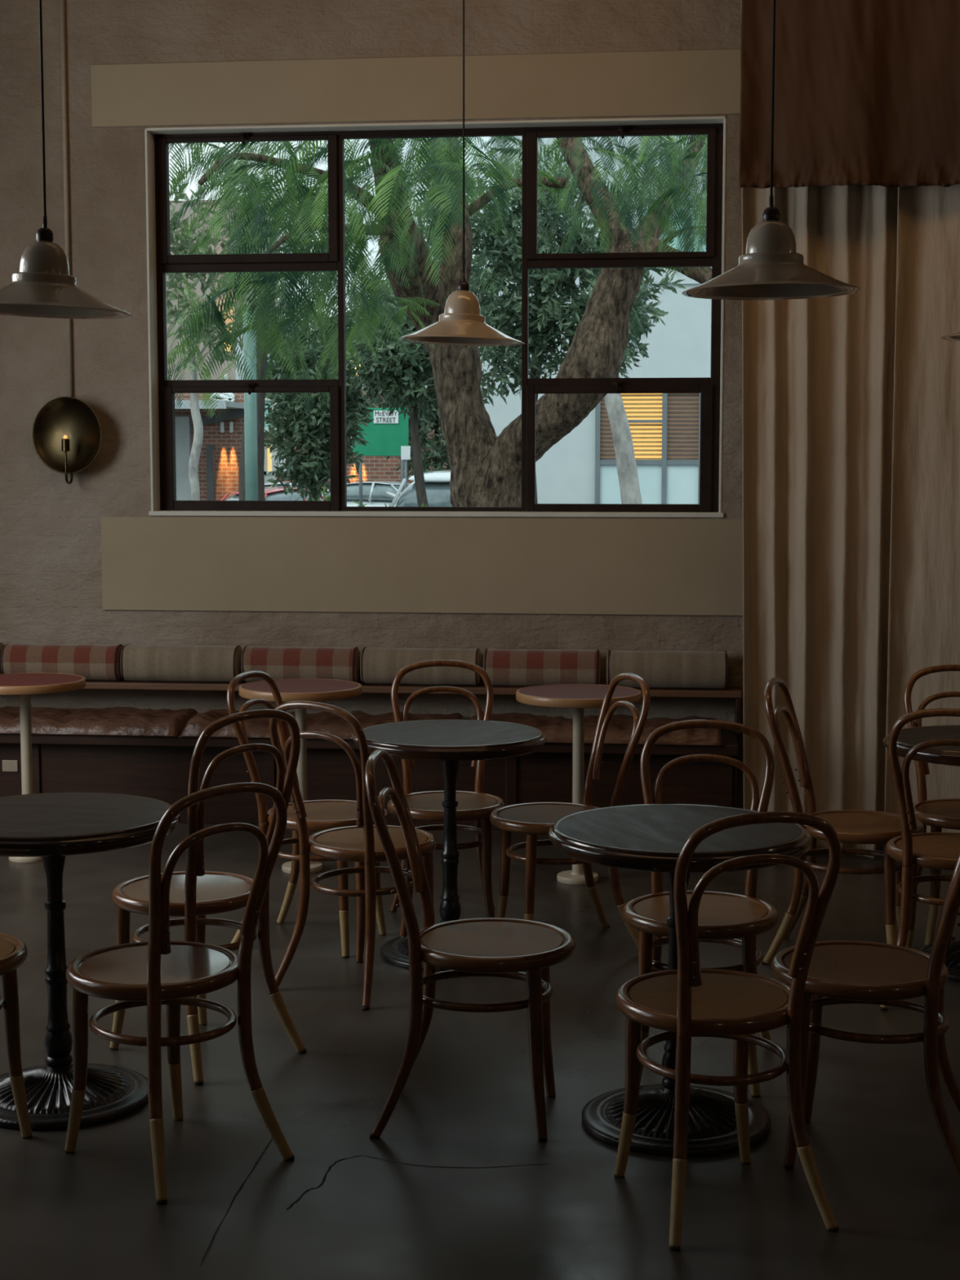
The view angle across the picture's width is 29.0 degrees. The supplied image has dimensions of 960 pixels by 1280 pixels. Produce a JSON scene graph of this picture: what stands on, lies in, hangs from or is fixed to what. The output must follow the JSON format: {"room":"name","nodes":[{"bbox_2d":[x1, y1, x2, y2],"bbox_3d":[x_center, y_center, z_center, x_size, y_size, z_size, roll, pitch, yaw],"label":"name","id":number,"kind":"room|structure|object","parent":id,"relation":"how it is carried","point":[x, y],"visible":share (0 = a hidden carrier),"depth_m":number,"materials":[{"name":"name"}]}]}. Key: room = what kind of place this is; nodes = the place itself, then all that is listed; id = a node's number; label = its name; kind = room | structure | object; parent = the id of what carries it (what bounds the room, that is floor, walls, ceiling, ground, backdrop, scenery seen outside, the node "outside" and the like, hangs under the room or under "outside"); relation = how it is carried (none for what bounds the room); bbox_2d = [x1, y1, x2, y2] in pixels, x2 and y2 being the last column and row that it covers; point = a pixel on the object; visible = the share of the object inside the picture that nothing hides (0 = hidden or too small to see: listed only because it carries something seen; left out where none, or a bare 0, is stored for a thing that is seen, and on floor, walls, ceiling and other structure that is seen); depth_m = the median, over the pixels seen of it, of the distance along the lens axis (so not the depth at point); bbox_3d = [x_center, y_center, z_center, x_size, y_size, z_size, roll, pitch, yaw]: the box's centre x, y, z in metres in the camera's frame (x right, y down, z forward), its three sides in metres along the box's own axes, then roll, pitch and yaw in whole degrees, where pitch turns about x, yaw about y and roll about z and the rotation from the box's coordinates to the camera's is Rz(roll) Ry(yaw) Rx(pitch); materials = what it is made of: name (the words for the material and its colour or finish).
{"room":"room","nodes":[
{"label":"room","id":0,"kind":"room"},
{"bbox_2d":[0,0,743,808],"bbox_3d":[1.423,-1.429,8.548,9.900,4.500,0.300,1,6,6],"label":"wall","id":1,"kind":"structure","parent":0,"point":[51,562],"depth_m":8.70,"materials":[{"name":"paint"}]},
{"bbox_2d":[59,0,72,396],"bbox_3d":[-1.937,-2.400,8.668,0.022,2.570,0.023,1,6,6],"label":"conduit","id":2,"kind":"object","parent":1,"relation":"attached to","point":[62,15],"visible":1,"depth_m":8.68,"materials":[{"name":"metal"}]},
{"bbox_2d":[31,396,101,484],"bbox_3d":[-1.938,-0.939,8.748,0.356,0.411,0.147,1,6,6],"label":"wall sconce","id":3,"kind":"object","parent":1,"relation":"attached to","point":[66,434],"visible":1,"depth_m":8.76,"materials":[{"name":"gold metal"}]},
{"bbox_2d":[61,438,70,452],"bbox_3d":[-1.940,-0.911,8.695,0.038,0.062,0.038,1,6,6],"label":"socket","id":4,"kind":"object","parent":3,"relation":"attached to","point":[64,442],"depth_m":8.68,"materials":[{"name":"gold metal"}]},
{"bbox_2d":[81,679,742,697],"bbox_3d":[-1.015,0.216,8.739,4.448,0.030,0.180,1,6,6],"label":"ledge","id":5,"kind":"object","parent":1,"relation":"attached to","point":[731,691],"visible":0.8,"depth_m":8.59,"materials":[{"name":"brown wood"}]},
{"bbox_2d":[0,643,4,674],"bbox_3d":[-2.549,0.098,8.895,0.541,0.174,0.174,1,6,6],"label":"bolster cushion","id":6,"kind":"object","parent":5,"relation":"on","point":[2,645],"visible":0.25,"depth_m":8.85,"materials":[{"name":"beige fabric"}]},
{"bbox_2d":[0,643,124,680],"bbox_3d":[-1.976,0.104,8.831,0.566,0.174,0.174,1,6,6],"label":"bolster cushion","id":7,"kind":"object","parent":5,"relation":"on","point":[95,662],"visible":0.72,"depth_m":8.76,"materials":[{"name":"red fabric"}]},
{"bbox_2d":[120,644,242,681],"bbox_3d":[-1.405,0.111,8.767,0.558,0.174,0.174,1,6,6],"label":"bolster cushion","id":8,"kind":"object","parent":5,"relation":"on","point":[153,663],"visible":0.88,"depth_m":8.70,"materials":[{"name":"beige fabric"}]},
{"bbox_2d":[241,645,360,682],"bbox_3d":[-0.837,0.117,8.704,0.540,0.174,0.174,1,6,6],"label":"bolster cushion","id":9,"kind":"object","parent":5,"relation":"on","point":[280,663],"visible":0.9,"depth_m":8.63,"materials":[{"name":"red fabric"}]},
{"bbox_2d":[360,647,481,685],"bbox_3d":[-0.274,0.123,8.641,0.551,0.174,0.174,1,6,6],"label":"bolster cushion","id":10,"kind":"object","parent":5,"relation":"on","point":[378,665],"visible":0.92,"depth_m":8.57,"materials":[{"name":"beige fabric"}]},
{"bbox_2d":[483,648,600,686],"bbox_3d":[0.286,0.129,8.578,0.533,0.174,0.174,1,6,6],"label":"bolster cushion","id":11,"kind":"object","parent":5,"relation":"on","point":[504,668],"visible":0.8,"depth_m":8.51,"materials":[{"name":"red fabric"}]},
{"bbox_2d":[606,649,728,688],"bbox_3d":[0.858,0.135,8.514,0.550,0.174,0.174,1,6,6],"label":"bolster cushion","id":12,"kind":"object","parent":5,"relation":"on","point":[659,668],"visible":0.95,"depth_m":8.44,"materials":[{"name":"beige fabric"}]},
{"bbox_2d":[90,48,741,127],"bbox_3d":[0.171,-2.510,8.426,3.983,0.283,0.012,1,6,6],"label":"wall panel","id":13,"kind":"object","parent":1,"relation":"attached to","point":[690,82],"depth_m":8.47,"materials":[{"name":"beige paint"}]},
{"bbox_2d":[100,516,742,615],"bbox_3d":[0.174,-0.343,8.635,3.978,0.444,0.012,1,6,6],"label":"wall panel","id":14,"kind":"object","parent":1,"relation":"attached to","point":[663,566],"depth_m":8.68,"materials":[{"name":"beige paint"}]},
{"bbox_2d":[144,115,726,517],"bbox_3d":[-0.211,-1.484,8.710,2.703,1.800,0.292,1,6,6],"label":"trim","id":15,"kind":"structure","parent":1,"relation":"attached to","point":[149,133],"depth_m":8.63,"materials":[{"name":"paint"}]},
{"bbox_2d":[154,123,723,511],"bbox_3d":[-0.213,-1.487,8.689,2.659,1.770,0.103,1,6,6],"label":"window","id":16,"kind":"structure","parent":1,"relation":"in","point":[708,388],"depth_m":8.67,"materials":[{"name":"metal"}]},
{"bbox_2d":[0,822,959,1279],"bbox_3d":[0.765,1.474,2.937,9.900,0.201,12.100,1,6,6],"label":"floor","id":17,"kind":"structure","parent":0,"point":[459,1182],"depth_m":4.58,"materials":[{"name":"concrete"}]},
{"bbox_2d":[0,932,31,1137],"bbox_3d":[-1.355,0.759,4.501,0.516,0.929,0.416,-5,7,-42],"label":"bentwood chair","id":18,"kind":"object","parent":17,"relation":"on","point":[13,951],"visible":1,"depth_m":4.52,"materials":[{"name":"wood"}]},
{"bbox_2d":[0,672,85,862],"bbox_3d":[-1.877,0.536,7.696,0.491,0.752,0.491,1,6,6],"label":"cafe table","id":19,"kind":"object","parent":17,"relation":"on","point":[24,685],"visible":0.86,"depth_m":7.66,"materials":[{"name":"brown wood"}]},
{"bbox_2d":[0,791,181,1129],"bbox_3d":[-1.092,0.817,4.791,0.645,0.752,0.645,1,6,6],"label":"bistro table","id":20,"kind":"object","parent":17,"relation":"on","point":[52,827],"visible":0.87,"depth_m":4.75,"materials":[{"name":"black metal"}]},
{"bbox_2d":[64,782,294,1204],"bbox_3d":[-0.739,0.769,4.390,0.515,0.929,0.416,5,8,45],"label":"bentwood chair","id":21,"kind":"object","parent":17,"relation":"on","point":[157,971],"visible":1,"depth_m":4.33,"materials":[{"name":"red wood"}]},
{"bbox_2d":[109,709,306,1085],"bbox_3d":[-0.786,0.663,5.175,0.515,0.989,0.416,5,8,43],"label":"bentwood chair","id":22,"kind":"object","parent":17,"relation":"on","point":[196,893],"visible":0.67,"depth_m":5.10,"materials":[{"name":"red wood"}]},
{"bbox_2d":[239,678,361,874],"bbox_3d":[-0.719,0.557,7.482,0.491,0.752,0.491,4,7,39],"label":"cafe table","id":23,"kind":"object","parent":17,"relation":"on","point":[295,689],"visible":0.8,"depth_m":7.44,"materials":[{"name":"brown wood"}]},
{"bbox_2d":[226,670,387,957],"bbox_3d":[-0.570,0.579,6.367,0.515,0.929,0.416,2,6,20],"label":"bentwood chair","id":24,"kind":"object","parent":17,"relation":"on","point":[322,815],"visible":0.55,"depth_m":6.30,"materials":[{"name":"brown wood"}]},
{"bbox_2d":[268,701,440,1010],"bbox_3d":[-0.372,0.628,5.852,0.416,0.929,0.515,4,7,34],"label":"bentwood chair","id":25,"kind":"object","parent":17,"relation":"on","point":[360,843],"visible":0.81,"depth_m":5.75,"materials":[{"name":"brown wood"}]},
{"bbox_2d":[0,697,741,830],"bbox_3d":[-1.034,0.536,8.610,4.445,0.578,0.500,1,6,6],"label":"bench","id":26,"kind":"object","parent":17,"relation":"on","point":[156,767],"visible":0.44,"depth_m":8.39,"materials":[{"name":"leather"}]},
{"bbox_2d":[0,706,198,736],"bbox_3d":[-2.143,0.364,8.698,1.618,0.079,0.490,1,6,6],"label":"seat cushion","id":27,"kind":"object","parent":26,"relation":"on","point":[114,721],"visible":0.89,"depth_m":8.47,"materials":[{"name":"brown leather"}]},
{"bbox_2d":[179,709,236,737],"bbox_3d":[-1.145,0.408,8.190,0.353,0.088,0.847,1,6,6],"label":"seat cushion","id":28,"kind":"object","parent":26,"relation":"on","point":[197,724],"depth_m":8.38,"materials":[{"name":"brown leather"}]},
{"bbox_2d":[244,718,270,737],"bbox_3d":[-0.957,0.423,8.036,0.223,0.088,0.566,1,6,6],"label":"seat cushion","id":29,"kind":"object","parent":26,"relation":"on","point":[257,727],"depth_m":8.35,"materials":[{"name":"brown leather"}]},
{"bbox_2d":[306,711,355,739],"bbox_3d":[-0.656,0.414,8.136,0.346,0.088,0.835,1,6,6],"label":"seat cushion","id":30,"kind":"object","parent":26,"relation":"on","point":[324,722],"depth_m":8.33,"materials":[{"name":"brown leather"}]},
{"bbox_2d":[350,710,395,728],"bbox_3d":[-0.494,0.398,8.297,0.251,0.088,0.568,1,6,6],"label":"seat cushion","id":31,"kind":"object","parent":26,"relation":"on","point":[366,720],"depth_m":8.50,"materials":[{"name":"brown leather"}]},
{"bbox_2d":[408,712,464,720],"bbox_3d":[-0.202,0.390,8.385,0.275,0.088,0.265,1,6,6],"label":"seat cushion","id":32,"kind":"object","parent":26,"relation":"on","point":[411,717],"depth_m":8.59,"materials":[{"name":"brown leather"}]},
{"bbox_2d":[490,712,573,743],"bbox_3d":[0.220,0.420,8.104,0.424,0.081,0.890,1,6,6],"label":"seat cushion","id":33,"kind":"object","parent":26,"relation":"on","point":[557,729],"depth_m":8.35,"materials":[{"name":"brown leather"}]},
{"bbox_2d":[584,715,599,743],"bbox_3d":[0.471,0.425,8.059,0.076,0.081,0.841,1,6,6],"label":"seat cushion","id":34,"kind":"object","parent":26,"relation":"on","point":[590,721],"depth_m":8.22,"materials":[{"name":"brown leather"}]},
{"bbox_2d":[604,713,633,744],"bbox_3d":[0.609,0.423,8.074,0.108,0.081,0.916,1,6,6],"label":"seat cushion","id":35,"kind":"object","parent":26,"relation":"on","point":[620,728],"depth_m":8.18,"materials":[{"name":"brown leather"}]},
{"bbox_2d":[637,715,724,746],"bbox_3d":[0.869,0.428,8.023,0.350,0.081,0.872,1,6,6],"label":"seat cushion","id":36,"kind":"object","parent":26,"relation":"on","point":[693,736],"depth_m":8.13,"materials":[{"name":"brown leather"}]},
{"bbox_2d":[386,659,505,936],"bbox_3d":[-0.122,0.558,6.577,0.416,0.929,0.516,0,6,-4],"label":"bentwood chair","id":37,"kind":"object","parent":17,"relation":"on","point":[477,806],"visible":0.71,"depth_m":6.66,"materials":[{"name":"wood"}]},
{"bbox_2d":[352,719,546,971],"bbox_3d":[-0.100,0.680,6.213,0.645,0.752,0.645,4,7,39],"label":"bistro table","id":38,"kind":"object","parent":17,"relation":"on","point":[450,742],"visible":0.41,"depth_m":6.16,"materials":[{"name":"black metal"}]},
{"bbox_2d":[364,748,575,1141],"bbox_3d":[-0.017,0.743,4.662,0.515,0.929,0.416,1,6,6],"label":"bentwood chair","id":39,"kind":"object","parent":17,"relation":"on","point":[492,947],"visible":1,"depth_m":4.55,"materials":[{"name":"wood"}]},
{"bbox_2d":[489,672,649,948],"bbox_3d":[0.287,0.584,6.314,0.515,0.929,0.416,-2,6,-17],"label":"bentwood chair","id":40,"kind":"object","parent":17,"relation":"on","point":[532,820],"visible":0.82,"depth_m":6.29,"materials":[{"name":"wood"}]},
{"bbox_2d":[515,684,641,884],"bbox_3d":[0.386,0.575,7.300,0.491,0.752,0.491,-2,6,-18],"label":"cafe table","id":41,"kind":"object","parent":17,"relation":"on","point":[578,697],"visible":0.91,"depth_m":7.26,"materials":[{"name":"brown wood"}]},
{"bbox_2d":[547,804,811,1155],"bbox_3d":[0.490,0.834,4.618,0.645,0.752,0.645,-2,6,-18],"label":"bistro table","id":42,"kind":"object","parent":17,"relation":"on","point":[651,837],"visible":0.71,"depth_m":4.53,"materials":[{"name":"black metal"}]},
{"bbox_2d":[622,720,778,1097],"bbox_3d":[0.597,0.709,5.013,0.416,0.929,0.515,1,6,10],"label":"bentwood chair","id":43,"kind":"object","parent":17,"relation":"on","point":[723,917],"visible":0.63,"depth_m":5.03,"materials":[{"name":"wood"}]},
{"bbox_2d":[613,811,841,1251],"bbox_3d":[0.525,0.795,4.124,0.416,0.929,0.516,-2,6,-15],"label":"bentwood chair","id":44,"kind":"object","parent":17,"relation":"on","point":[688,1001],"visible":1,"depth_m":4.01,"materials":[{"name":"wood"}]},
{"bbox_2d":[761,676,924,964],"bbox_3d":[1.211,0.597,6.173,0.515,0.929,0.416,2,6,19],"label":"bentwood chair","id":45,"kind":"object","parent":17,"relation":"on","point":[851,826],"visible":0.71,"depth_m":6.11,"materials":[{"name":"wood"}]},
{"bbox_2d":[770,853,959,1181],"bbox_3d":[0.951,0.767,4.412,0.515,0.929,0.416,2,6,17],"label":"bentwood chair","id":46,"kind":"object","parent":17,"relation":"on","point":[840,971],"visible":0.91,"depth_m":4.33,"materials":[{"name":"wood"}]},
{"bbox_2d":[880,708,959,1010],"bbox_3d":[1.458,0.641,5.725,0.416,0.929,0.515,2,6,17],"label":"bentwood chair","id":47,"kind":"object","parent":17,"relation":"on","point":[938,851],"visible":0.91,"depth_m":5.62,"materials":[{"name":"wood"}]},
{"bbox_2d":[883,724,959,980],"bbox_3d":[1.640,0.693,6.075,0.645,0.752,0.645,-4,7,-34],"label":"bistro table","id":48,"kind":"object","parent":17,"relation":"on","point":[908,738],"visible":0.52,"depth_m":6.00,"materials":[{"name":"black metal"}]},
{"bbox_2d":[896,664,959,945],"bbox_3d":[1.683,0.573,6.420,0.416,0.929,0.516,0,6,3],"label":"bentwood chair","id":49,"kind":"object","parent":17,"relation":"on","point":[944,813],"visible":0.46,"depth_m":6.50,"materials":[{"name":"wood"}]},
{"bbox_3d":[0.765,-3.204,2.486,9.900,0.200,12.100,1,6,6],"label":"ceiling","id":50,"kind":"structure","parent":0,"visible":0},
{"bbox_2d":[0,0,133,319],"bbox_3d":[-1.052,-2.029,4.364,0.422,2.500,0.422,2,6,20],"label":"pendant lamp","id":51,"kind":"object","parent":50,"relation":"hanging from","point":[43,286],"visible":1,"depth_m":4.42,"materials":[{"name":"beige metal"}]},
{"bbox_2d":[398,0,524,346],"bbox_3d":[-0.062,-2.213,6.078,0.422,2.463,0.422,2,6,20],"label":"pendant lamp","id":52,"kind":"object","parent":50,"relation":"hanging from","point":[461,322],"visible":1,"depth_m":6.13,"materials":[{"name":"beige metal"}]},
{"bbox_2d":[681,0,861,300],"bbox_3d":[0.683,-2.047,4.304,0.422,2.452,0.422,0,6,0],"label":"pendant lamp","id":53,"kind":"object","parent":50,"relation":"hanging from","point":[771,267],"visible":1,"depth_m":4.37,"materials":[{"name":"grey metal"}]},
{"bbox_2d":[738,0,959,188],"bbox_3d":[2.662,-2.626,6.994,3.321,1.778,0.133,1,6,6],"label":"curtain valance","id":54,"kind":"object","parent":50,"relation":"hanging from","point":[867,92],"visible":0.99,"depth_m":7.20,"materials":[{"name":"fabric"}]},
{"bbox_2d":[940,329,959,341],"bbox_3d":[1.708,-2.201,5.901,0.422,2.454,0.422,0,6,0],"label":"pendant lamp","id":55,"kind":"object","parent":50,"relation":"hanging from","point":[955,335],"visible":1,"depth_m":6.10,"materials":[{"name":"beige metal"}]},
{"bbox_3d":[2.711,-3.525,7.159,3.476,0.028,0.028,1,6,6],"label":"rail","id":56,"kind":"object","parent":50,"relation":"attached to","visible":0},
{"bbox_2d":[741,0,897,858],"bbox_3d":[1.358,-1.307,7.519,0.660,4.425,0.091,1,6,8],"label":"linen curtain","id":57,"kind":"object","parent":56,"relation":"hanging from","point":[818,373],"visible":0.65,"depth_m":7.59,"materials":[{"name":"beige fabric"}]},
{"bbox_2d":[884,184,959,832],"bbox_3d":[2.941,-1.280,7.247,2.592,4.426,0.116,1,6,6],"label":"linen curtain","id":58,"kind":"object","parent":56,"relation":"hanging from","point":[924,617],"visible":0.66,"depth_m":7.46,"materials":[{"name":"beige fabric"}]},
{"label":"outside","id":59,"kind":"structure","parent":0,"visible":0},
{"bbox_3d":[5.512,-2.635,49.116,120.000,0.200,81.100,1,6,6],"label":"ground","id":60,"kind":"structure","parent":59,"visible":0},
{"bbox_2d":[165,150,328,500],"bbox_3d":[-4.418,-5.197,34.627,3.096,7.728,4.754,2,6,21],"label":"street tree","id":61,"kind":"object","parent":60,"relation":"on","point":[180,248],"visible":0.24,"depth_m":33.61,"materials":[{"name":"green plant"}]},
{"bbox_2d":[243,306,257,500],"bbox_3d":[-3.309,-2.696,26.865,0.300,4.200,0.300,1,6,6],"label":"pole","id":62,"kind":"object","parent":60,"relation":"on","point":[250,400],"visible":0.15,"depth_m":26.76,"materials":[{"name":"metal"}]},
{"bbox_2d":[238,286,269,500],"bbox_3d":[-3.541,-3.163,28.821,0.545,4.796,0.503,5,7,40],"label":"street tree","id":63,"kind":"object","parent":60,"relation":"on","point":[260,396],"visible":0.24,"depth_m":28.73,"materials":[{"name":"green plant"}]},
{"bbox_2d":[221,486,325,500],"bbox_3d":[-4.755,-3.016,44.901,1.948,1.370,3.994,4,7,34],"label":"car","id":64,"kind":"object","parent":60,"relation":"on","point":[277,493],"visible":0.06,"depth_m":43.93,"materials":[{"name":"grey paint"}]},
{"bbox_2d":[232,481,322,500],"bbox_3d":[-5.223,-3.711,51.882,4.193,1.410,2.000,-1,6,-6],"label":"car","id":65,"kind":"object","parent":60,"relation":"on","point":[266,484],"visible":0.04,"depth_m":51.24,"materials":[{"name":"white paint"}]},
{"bbox_2d":[165,200,448,500],"bbox_3d":[-5.773,-8.377,57.050,11.198,9.706,8.700,1,6,6],"label":"building","id":66,"kind":"structure","parent":60,"relation":"on","point":[219,462],"depth_m":55.66,"materials":[{"name":"brick"}]},
{"bbox_2d":[220,422,224,432],"bbox_3d":[-7.720,-6.372,55.653,0.120,0.320,0.120,1,6,6],"label":"wall light","id":67,"kind":"object","parent":66,"relation":"attached to","point":[222,424],"depth_m":55.60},
{"bbox_2d":[229,422,233,432],"bbox_3d":[-7.441,-6.369,55.622,0.120,0.320,0.120,1,6,6],"label":"wall light","id":68,"kind":"object","parent":66,"relation":"attached to","point":[231,424],"depth_m":55.58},
{"bbox_2d":[264,285,375,500],"bbox_3d":[-2.925,-3.455,31.024,2.023,4.952,2.344,-4,7,-38],"label":"bush","id":69,"kind":"object","parent":60,"relation":"on","point":[311,431],"visible":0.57,"depth_m":30.53,"materials":[{"name":"green plant"}]},
{"bbox_2d":[320,480,409,506],"bbox_3d":[-2.430,-3.545,49.902,4.392,1.460,2.031,3,6,31],"label":"car","id":70,"kind":"object","parent":60,"relation":"on","point":[375,493],"visible":0.22,"depth_m":49.34,"materials":[{"name":"silver metal"}]},
{"bbox_2d":[311,484,426,506],"bbox_3d":[-0.869,-0.177,13.390,0.948,1.859,1.771,-5,7,-40],"label":"shrub","id":71,"kind":"object","parent":60,"relation":"on","point":[328,498],"visible":0.02,"depth_m":13.96,"materials":[{"name":"green plant"}]},
{"bbox_2d":[351,408,408,506],"bbox_3d":[-2.344,-3.849,43.848,1.344,3.231,0.149,1,6,6],"label":"street sign","id":72,"kind":"object","parent":60,"relation":"on","point":[387,434],"visible":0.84,"depth_m":43.71,"materials":[{"name":"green metal"}]},
{"bbox_2d":[351,364,450,481],"bbox_3d":[-1.866,-5.993,51.660,4.714,6.058,3.037,1,6,6],"label":"street tree","id":73,"kind":"object","parent":60,"relation":"on","point":[438,447],"visible":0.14,"depth_m":51.41,"materials":[{"name":"green plant"}]},
{"bbox_2d":[400,445,410,488],"bbox_3d":[-1.587,-3.003,39.886,0.200,2.309,0.080,1,6,6],"label":"parking sign","id":74,"kind":"object","parent":60,"relation":"on","point":[405,450],"visible":0.54,"depth_m":39.76,"materials":[{"name":"grey metal"}]},
{"bbox_2d":[324,270,491,506],"bbox_3d":[-1.263,-3.561,30.270,2.924,5.307,2.532,5,8,44],"label":"street tree","id":75,"kind":"object","parent":60,"relation":"on","point":[397,374],"visible":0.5,"depth_m":29.51,"materials":[{"name":"green plant"}]},
{"bbox_2d":[390,470,452,506],"bbox_3d":[-0.249,-2.187,33.925,2.156,1.830,4.690,2,6,16],"label":"car","id":76,"kind":"object","parent":60,"relation":"on","point":[437,483],"visible":0.17,"depth_m":32.30,"materials":[{"name":"white paint"}]},
{"bbox_2d":[166,134,711,506],"bbox_3d":[-0.613,-2.352,15.918,5.908,5.673,9.774,1,6,6],"label":"tree","id":77,"kind":"object","parent":60,"relation":"on","point":[486,467],"visible":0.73,"depth_m":13.87,"materials":[{"name":"green plant"}]},
{"bbox_2d":[412,151,686,503],"bbox_3d":[0.784,-3.504,24.921,3.544,6.217,2.717,5,8,44],"label":"street tree","id":78,"kind":"object","parent":60,"relation":"on","point":[504,255],"visible":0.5,"depth_m":24.35,"materials":[{"name":"green plant"}]},
{"bbox_2d":[472,268,711,504],"bbox_3d":[7.076,-4.803,40.167,14.080,5.837,6.110,1,6,6],"label":"building","id":79,"kind":"structure","parent":60,"relation":"on","point":[580,468],"depth_m":37.62,"materials":[{"name":"white paint"}]},
{"bbox_2d":[600,398,615,459],"bbox_3d":[2.617,-4.361,37.712,0.426,1.403,0.014,1,6,6],"label":"blind","id":80,"kind":"object","parent":79,"relation":"hanging from","point":[606,444],"depth_m":37.74,"materials":[{"name":"brown wood"}]},
{"bbox_2d":[621,394,662,459],"bbox_3d":[3.287,-4.354,37.637,0.882,1.403,0.014,1,6,6],"label":"blind","id":81,"kind":"object","parent":79,"relation":"hanging from","point":[643,411],"depth_m":37.63,"materials":[{"name":"yellow wood"}]},
{"bbox_2d":[666,394,699,459],"bbox_3d":[4.102,-4.345,37.546,0.717,1.403,0.014,1,6,6],"label":"blind","id":82,"kind":"object","parent":79,"relation":"hanging from","point":[682,410],"depth_m":37.55,"materials":[{"name":"brown wood"}]},
{"bbox_2d":[489,133,711,268],"bbox_3d":[5.421,-10.827,61.458,9.733,13.736,5.240,1,6,6],"label":"balcony building","id":83,"kind":"structure","parent":60,"relation":"on","point":[597,157],"depth_m":58.80,"materials":[{"name":"grey metal"}]},
{"bbox_2d":[604,393,641,503],"bbox_3d":[1.807,-2.242,23.924,0.770,3.897,0.325,1,6,6],"label":"street tree","id":84,"kind":"object","parent":60,"relation":"on","point":[626,465],"visible":0.35,"depth_m":23.78,"materials":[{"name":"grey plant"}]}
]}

